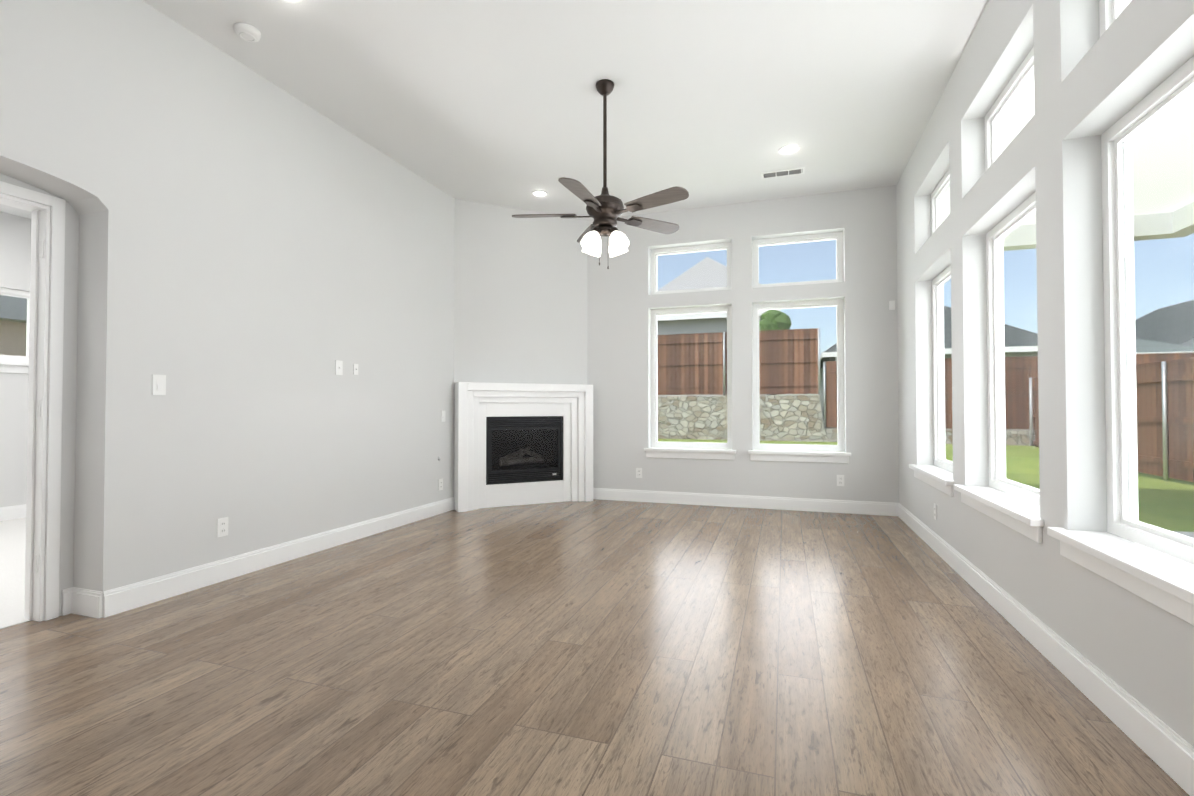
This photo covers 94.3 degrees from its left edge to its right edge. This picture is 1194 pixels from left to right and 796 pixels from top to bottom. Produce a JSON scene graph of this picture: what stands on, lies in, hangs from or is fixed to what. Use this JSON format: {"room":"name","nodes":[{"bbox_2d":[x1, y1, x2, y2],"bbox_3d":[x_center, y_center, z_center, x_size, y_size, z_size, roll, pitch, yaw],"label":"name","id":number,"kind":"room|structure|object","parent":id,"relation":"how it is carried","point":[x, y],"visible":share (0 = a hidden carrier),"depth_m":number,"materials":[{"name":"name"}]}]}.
{"room":"living room","nodes":[
{"label":"living room","id":0,"kind":"room"},
{"bbox_2d":[0,518,28,628],"bbox_3d":[-4.792,1.179,2.939,3.590,0.064,5.300,0,-1,19],"label":"floor","id":1,"kind":"structure","parent":0,"point":[12,564],"depth_m":3.71,"materials":[{"name":"white"}]},
{"bbox_2d":[0,211,30,506],"bbox_3d":[-6.454,-0.339,3.527,0.120,3.000,5.300,0,-1,19],"label":"wall","id":2,"kind":"structure","parent":0,"point":[15,249],"depth_m":5.44,"materials":[{"name":"paint"}]},
{"bbox_2d":[0,504,25,520],"bbox_3d":[-6.390,1.093,3.481,0.016,0.135,5.100,0,-1,19],"label":"baseboard","id":3,"kind":"structure","parent":2,"relation":"attached to","point":[13,512],"depth_m":5.42,"materials":[{"name":"white wood"}]},
{"bbox_2d":[0,361,28,373],"bbox_3d":[-5.857,-0.307,5.067,0.085,0.110,1.290,0,-1,19],"label":"trim","id":4,"kind":"structure","parent":2,"relation":"attached to","point":[12,367],"depth_m":5.43,"materials":[{"name":"white wood"}]},
{"bbox_2d":[0,287,29,361],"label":"window","id":5,"kind":"structure","parent":2,"relation":"in","point":[14,293],"depth_m":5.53,"materials":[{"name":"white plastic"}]},
{"bbox_2d":[0,204,31,218],"bbox_3d":[-4.839,-1.898,3.008,3.530,0.100,5.300,0,-1,19],"label":"ceiling","id":6,"kind":"structure","parent":0,"point":[15,211],"depth_m":5.37,"materials":[{"name":"paint"}]},
{"bbox_2d":[0,174,78,615],"bbox_3d":[-2.979,-0.543,2.725,0.120,3.380,9.400,0,-1,19],"label":"wall","id":7,"kind":"structure","parent":0,"point":[67,505],"depth_m":2.97,"materials":[{"name":"paint"}]},
{"bbox_2d":[0,181,65,621],"bbox_3d":[-3.068,0.040,2.452,0.156,2.205,1.055,0,-1,19],"label":"door frame","id":8,"kind":"structure","parent":7,"relation":"attached to","point":[44,434],"depth_m":2.88,"materials":[{"name":"white wood"}]},
{"bbox_2d":[33,240,43,572],"bbox_3d":[-2.897,0.040,2.872,0.035,1.720,0.003,0,-1,19],"label":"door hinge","id":9,"kind":"object","parent":8,"relation":"attached to","point":[38,414],"visible":1,"depth_m":2.87,"materials":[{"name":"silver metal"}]},
{"bbox_2d":[0,0,454,617],"bbox_3d":[-2.809,-0.544,2.667,0.240,3.380,9.400,0,-1,19],"label":"wall","id":10,"kind":"structure","parent":0,"point":[258,254],"depth_m":3.51,"materials":[{"name":"paint"}]},
{"bbox_2d":[152,374,165,394],"bbox_3d":[-2.504,-0.075,3.168,0.011,0.116,0.072,0,-1,19],"label":"light switch","id":11,"kind":"object","parent":10,"relation":"attached to","point":[158,384],"visible":1,"depth_m":3.16,"materials":[{"name":"white plastic"}]},
{"bbox_2d":[217,517,227,537],"bbox_3d":[-2.380,0.821,3.523,0.008,0.116,0.072,0,-1,19],"label":"electrical outlet","id":12,"kind":"object","parent":10,"relation":"attached to","point":[222,526],"visible":1,"depth_m":3.52,"materials":[{"name":"white plastic"}]},
{"bbox_2d":[90,497,454,617],"bbox_3d":[-2.068,1.110,4.433,0.018,0.135,3.266,0,-1,19],"label":"baseboard","id":13,"kind":"structure","parent":10,"relation":"attached to","point":[135,595],"depth_m":3.63,"materials":[{"name":"white wood"}]},
{"bbox_2d":[335,360,342,374],"bbox_3d":[-2.072,-0.243,4.451,0.009,0.116,0.072,0,-1,19],"label":"light switch","id":14,"kind":"object","parent":10,"relation":"attached to","point":[338,367],"visible":1,"depth_m":4.44,"materials":[{"name":"white plastic"}]},
{"bbox_2d":[353,364,357,374],"bbox_3d":[-2.013,-0.240,4.626,0.009,0.090,0.050,0,-1,19],"label":"light switch","id":15,"kind":"object","parent":10,"relation":"attached to","point":[355,369],"visible":1,"depth_m":4.62,"materials":[{"name":"white plastic"}]},
{"bbox_2d":[438,479,442,490],"bbox_3d":[-1.624,0.900,5.757,0.008,0.116,0.072,0,-1,19],"label":"electrical outlet","id":16,"kind":"object","parent":10,"relation":"attached to","point":[440,484],"visible":1,"depth_m":5.75,"materials":[{"name":"white plastic"}]},
{"bbox_2d":[441,411,444,421],"bbox_3d":[-1.610,0.191,5.807,0.011,0.116,0.072,0,-1,19],"label":"light switch","id":17,"kind":"object","parent":10,"relation":"attached to","point":[442,416],"visible":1,"depth_m":5.79,"materials":[{"name":"white plastic"}]},
{"bbox_2d":[453,199,586,496],"bbox_3d":[-0.857,-0.479,6.409,1.798,3.380,0.100,0,-1,-26],"label":"wall","id":18,"kind":"structure","parent":0,"point":[520,300],"depth_m":6.34,"materials":[{"name":"paint"}]},
{"bbox_2d":[143,0,988,219],"bbox_3d":[-0.644,-2.306,1.965,5.090,0.120,9.840,0,-1,19],"label":"ceiling","id":19,"kind":"structure","parent":0,"point":[709,102],"depth_m":3.90,"materials":[{"name":"paint"}]},
{"bbox_2d":[234,22,260,41],"bbox_3d":[-2.113,-2.200,3.347,0.140,0.042,0.140,0,-1,19],"label":"smoke detector","id":20,"kind":"object","parent":19,"relation":"attached to","point":[247,32],"visible":1,"depth_m":3.32,"materials":[{"name":"white plastic"}]},
{"bbox_2d":[280,0,302,3],"bbox_3d":[-1.707,-2.235,3.031,0.184,0.026,0.184,0,-1,19],"label":"recessed light","id":21,"kind":"object","parent":19,"relation":"in","point":[293,1],"visible":1,"depth_m":3.10,"materials":[{"name":"white plastic"}]},
{"bbox_2d":[531,190,547,196],"bbox_3d":[-0.611,-2.185,5.901,0.184,0.026,0.184,0,-1,19],"label":"recessed light","id":22,"kind":"object","parent":19,"relation":"in","point":[538,193],"visible":1,"depth_m":5.89,"materials":[{"name":"white plastic"}]},
{"bbox_2d":[512,79,688,268],"bbox_3d":[0.033,-1.552,3.857,1.264,1.321,1.227,0,-1,19],"label":"ceiling fan","id":23,"kind":"object","parent":19,"relation":"hanging from","point":[604,209],"visible":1,"depth_m":3.83,"materials":[{"name":"brown metal"}]},
{"bbox_2d":[761,167,804,178],"bbox_3d":[1.804,-2.181,5.379,0.400,0.011,0.150,0,-1,19],"label":"ceiling vent","id":24,"kind":"object","parent":19,"relation":"in","point":[783,173],"visible":0.98,"depth_m":5.37,"materials":[{"name":"white plastic"}]},
{"bbox_2d":[778,144,799,153],"bbox_3d":[1.695,-2.203,4.889,0.184,0.026,0.184,0,-1,19],"label":"recessed light","id":25,"kind":"object","parent":19,"relation":"in","point":[790,149],"visible":0.98,"depth_m":4.89,"materials":[{"name":"white plastic"}]},
{"bbox_2d":[0,499,1189,795],"bbox_3d":[-0.606,1.163,1.893,5.010,0.060,9.840,0,-1,19],"label":"floor","id":26,"kind":"structure","parent":0,"point":[594,647],"depth_m":2.27,"materials":[{"name":"brown wood"}]},
{"bbox_2d":[454,382,592,511],"bbox_3d":[-0.854,0.526,6.385,1.580,1.370,0.464,0,-1,-26],"label":"fireplace","id":27,"kind":"object","parent":26,"relation":"on","point":[516,444],"visible":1,"depth_m":6.28,"materials":[{"name":"painted wood"},{"name":"black metal"}]},
{"bbox_2d":[587,185,898,502],"bbox_3d":[0.802,-0.477,6.523,4.850,3.380,0.220,0,-1,19],"label":"wall","id":28,"kind":"structure","parent":0,"point":[622,302],"depth_m":6.12,"materials":[{"name":"paint"}]},
{"bbox_2d":[636,468,641,477],"bbox_3d":[0.491,0.877,6.484,0.072,0.116,0.008,0,-1,19],"label":"electrical outlet","id":29,"kind":"object","parent":28,"relation":"attached to","point":[638,472],"visible":1,"depth_m":6.48,"materials":[{"name":"white plastic"}]},
{"bbox_2d":[644,447,735,459],"bbox_3d":[1.063,0.635,6.339,1.040,0.110,0.185,0,-1,19],"label":"trim","id":30,"kind":"structure","parent":28,"relation":"attached to","point":[691,453],"depth_m":6.28,"materials":[{"name":"white wood"}]},
{"bbox_2d":[651,242,730,294],"bbox_3d":[1.105,-1.493,6.500,0.948,0.568,0.078,0,-1,19],"label":"window","id":31,"kind":"structure","parent":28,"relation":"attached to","point":[655,253],"depth_m":6.48,"materials":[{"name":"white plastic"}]},
{"bbox_2d":[651,305,731,448],"bbox_3d":[1.105,-0.235,6.479,0.948,1.633,0.078,0,-1,19],"label":"window","id":32,"kind":"structure","parent":28,"relation":"in","point":[655,442],"depth_m":6.47,"materials":[{"name":"white plastic"}]},
{"bbox_2d":[593,488,897,515],"bbox_3d":[1.470,1.139,6.145,3.320,0.135,0.016,0,-1,19],"label":"baseboard","id":33,"kind":"structure","parent":28,"relation":"attached to","point":[707,499],"depth_m":6.07,"materials":[{"name":"white wood"}]},
{"bbox_2d":[752,232,842,287],"bbox_3d":[2.209,-1.499,6.127,0.938,0.568,0.078,0,-1,19],"label":"window","id":34,"kind":"structure","parent":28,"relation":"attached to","point":[836,236],"depth_m":6.09,"materials":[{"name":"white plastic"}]},
{"bbox_2d":[753,299,844,451],"bbox_3d":[2.209,-0.242,6.106,0.938,1.633,0.078,0,-1,19],"label":"window","id":35,"kind":"structure","parent":28,"relation":"in","point":[840,446],"depth_m":6.07,"materials":[{"name":"white plastic"}]},
{"bbox_2d":[748,450,850,462],"bbox_3d":[2.167,0.628,5.966,1.030,0.110,0.185,0,-1,19],"label":"trim","id":36,"kind":"structure","parent":28,"relation":"attached to","point":[803,456],"depth_m":5.91,"materials":[{"name":"white wood"}]},
{"bbox_2d":[837,475,843,485],"bbox_3d":[2.546,0.863,5.790,0.072,0.116,0.008,0,-1,19],"label":"electrical outlet","id":37,"kind":"object","parent":28,"relation":"attached to","point":[840,480],"visible":1,"depth_m":5.79,"materials":[{"name":"white plastic"}]},
{"bbox_2d":[889,301,894,309],"bbox_3d":[3.013,-0.947,5.655,0.050,0.090,0.022,0,-1,19],"label":"sensor","id":38,"kind":"object","parent":28,"relation":"attached to","point":[891,305],"visible":1,"depth_m":5.65,"materials":[{"name":"white plastic"}]},
{"bbox_2d":[896,0,1193,746],"bbox_3d":[1.663,-0.570,1.155,0.220,3.380,9.840,0,-1,19],"label":"wall","id":39,"kind":"structure","parent":0,"point":[1091,86],"depth_m":2.42,"materials":[{"name":"paint"}]},
{"bbox_2d":[909,464,954,496],"bbox_3d":[2.664,0.630,4.322,0.185,0.110,1.190,0,-1,19],"label":"trim","id":40,"kind":"structure","parent":39,"relation":"attached to","point":[938,478],"depth_m":4.21,"materials":[{"name":"white wood"}]},
{"bbox_2d":[934,503,936,519],"bbox_3d":[2.599,0.874,4.256,0.008,0.116,0.072,0,-1,19],"label":"electrical outlet","id":41,"kind":"object","parent":39,"relation":"attached to","point":[935,511],"visible":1,"depth_m":4.24,"materials":[{"name":"white plastic"}]},
{"bbox_2d":[931,168,949,234],"bbox_3d":[2.789,-1.533,4.317,0.078,0.513,1.098,0,-1,19],"label":"window","id":42,"kind":"structure","parent":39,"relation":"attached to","point":[940,190],"depth_m":4.78,"materials":[{"name":"white plastic"}]},
{"bbox_2d":[932,265,952,471],"bbox_3d":[2.789,-0.231,4.295,0.078,1.608,1.098,0,-1,19],"label":"window","id":43,"kind":"structure","parent":39,"relation":"in","point":[940,280],"depth_m":4.76,"materials":[{"name":"white plastic"}]},
{"bbox_2d":[954,484,1043,542],"bbox_3d":[2.225,0.608,3.025,0.185,0.110,1.190,0,-1,19],"label":"trim","id":44,"kind":"structure","parent":39,"relation":"attached to","point":[1019,515],"depth_m":2.89,"materials":[{"name":"white wood"}]},
{"bbox_2d":[985,46,1034,171],"bbox_3d":[2.350,-1.555,3.020,0.078,0.513,1.098,0,-1,19],"label":"window","id":45,"kind":"structure","parent":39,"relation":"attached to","point":[1020,80],"depth_m":3.34,"materials":[{"name":"white plastic"}]},
{"bbox_2d":[986,192,1039,505],"bbox_3d":[2.350,-0.253,2.997,0.078,1.608,1.098,0,-1,19],"label":"window","id":46,"kind":"structure","parent":39,"relation":"in","point":[1022,213],"depth_m":3.46,"materials":[{"name":"white plastic"}]},
{"bbox_2d":[894,503,1193,795],"bbox_3d":[1.551,1.053,1.165,0.016,0.135,9.400,0,-1,19],"label":"baseboard","id":47,"kind":"structure","parent":39,"relation":"attached to","point":[1168,750],"depth_m":2.12,"materials":[{"name":"white wood"}]},
{"bbox_2d":[1099,0,1129,36],"bbox_3d":[1.914,-1.577,1.732,0.078,0.513,1.098,0,-1,19],"label":"window","id":48,"kind":"structure","parent":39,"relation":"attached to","point":[1110,11],"depth_m":2.22,"materials":[{"name":"white plastic"}]},
{"bbox_2d":[1047,527,1193,625],"bbox_3d":[1.789,0.586,1.736,0.185,0.110,1.190,0,-1,19],"label":"window sill","id":49,"kind":"structure","parent":39,"relation":"attached to","point":[1163,581],"depth_m":1.83,"materials":[{"name":"white wood"}]},
{"bbox_2d":[1101,56,1193,564],"bbox_3d":[1.914,-0.275,1.709,0.078,1.608,1.098,0,-1,19],"label":"window","id":50,"kind":"structure","parent":39,"relation":"in","point":[1176,87],"depth_m":2.17,"materials":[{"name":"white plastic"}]},
{"label":"outside","id":51,"kind":"structure","parent":0,"visible":0},
{"bbox_2d":[1006,472,1193,531],"bbox_3d":[7.953,1.802,23.587,140.000,0.410,130.000,0,-1,19],"label":"ground","id":52,"kind":"structure","parent":51,"point":[1149,500],"depth_m":7.17,"materials":[{"name":"green plant"}]},
{"bbox_2d":[658,395,1034,445],"bbox_3d":[0.518,0.720,17.384,49.900,1.540,0.450,0,-1,19],"label":"stone","id":53,"kind":"object","parent":52,"relation":"on","point":[718,426],"depth_m":15.70,"materials":[{"name":"beige stone"}]},
{"bbox_2d":[657,328,819,395],"bbox_3d":[-8.480,-0.932,20.382,31.009,1.863,0.150,0,-1,19],"label":"fence","id":54,"kind":"object","parent":53,"relation":"on","point":[679,353],"depth_m":16.26,"materials":[{"name":"brown wood"}]},
{"bbox_2d":[823,352,1193,429],"bbox_3d":[15.237,-0.139,12.399,18.869,1.863,0.150,0,-1,19],"label":"fence","id":55,"kind":"object","parent":53,"relation":"on","point":[1019,419],"depth_m":14.02,"materials":[{"name":"brown wood"}]},
{"bbox_2d":[658,439,1138,476],"bbox_3d":[-7.048,1.414,17.038,35.780,0.360,4.970,0,-1,19],"label":"bank","id":56,"kind":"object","parent":52,"relation":"on","point":[1031,464],"depth_m":11.82,"materials":[{"name":"green plant"}]},
{"bbox_2d":[820,306,1037,429],"bbox_3d":[14.823,-1.646,26.327,8.340,6.400,11.520,0,-1,19],"label":"house","id":57,"kind":"structure","parent":52,"relation":"on","point":[1024,340],"depth_m":21.07,"materials":[{"name":"grey"}]},
{"bbox_2d":[1029,358,1193,481],"bbox_3d":[5.890,0.189,-0.763,0.150,1.913,30.559,0,-1,19],"label":"fence","id":58,"kind":"object","parent":52,"relation":"on","point":[1185,440],"depth_m":8.89,"materials":[{"name":"brown wood"}]},
{"bbox_2d":[1135,300,1193,346],"bbox_3d":[29.477,-1.763,25.332,11.340,6.600,12.020,0,-1,19],"label":"house","id":59,"kind":"structure","parent":52,"relation":"on","point":[1182,322],"depth_m":26.03,"materials":[{"name":"grey stone"}]},
{"bbox_2d":[1136,339,1193,353],"bbox_3d":[20.438,-0.602,23.090,4.240,4.200,8.020,0,-1,19],"label":"house","id":60,"kind":"structure","parent":52,"relation":"on","point":[1162,347],"depth_m":19.77,"materials":[{"name":"grey"}]},
{"bbox_2d":[1172,531,1193,537],"bbox_3d":[2.766,1.162,0.066,2.550,0.060,11.100,0,-1,19],"label":"patio slab","id":61,"kind":"object","parent":52,"relation":"on","point":[1189,534],"depth_m":4.97,"materials":[{"name":"concrete"}]},
{"bbox_2d":[943,0,1193,250],"bbox_3d":[3.118,-0.566,0.505,2.946,3.410,12.500,0,-1,19],"label":"patio cover","id":62,"kind":"object","parent":61,"relation":"on","point":[1164,227],"depth_m":4.75,"materials":[{"name":"cream painted wood"}]},
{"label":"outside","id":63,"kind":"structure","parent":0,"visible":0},
{"bbox_2d":[657,257,780,395],"bbox_3d":[0.888,-2.716,28.683,16.440,5.820,12.020,0,-1,19],"label":"house","id":64,"kind":"structure","parent":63,"point":[681,323],"depth_m":22.24,"materials":[{"name":"grey"}]},
{"bbox_2d":[759,310,791,394],"bbox_3d":[5.862,-1.491,18.592,1.281,3.023,1.255,0,-1,19],"label":"tree","id":65,"kind":"object","parent":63,"point":[772,316],"depth_m":18.31,"materials":[{"name":"green plant"}]}
]}

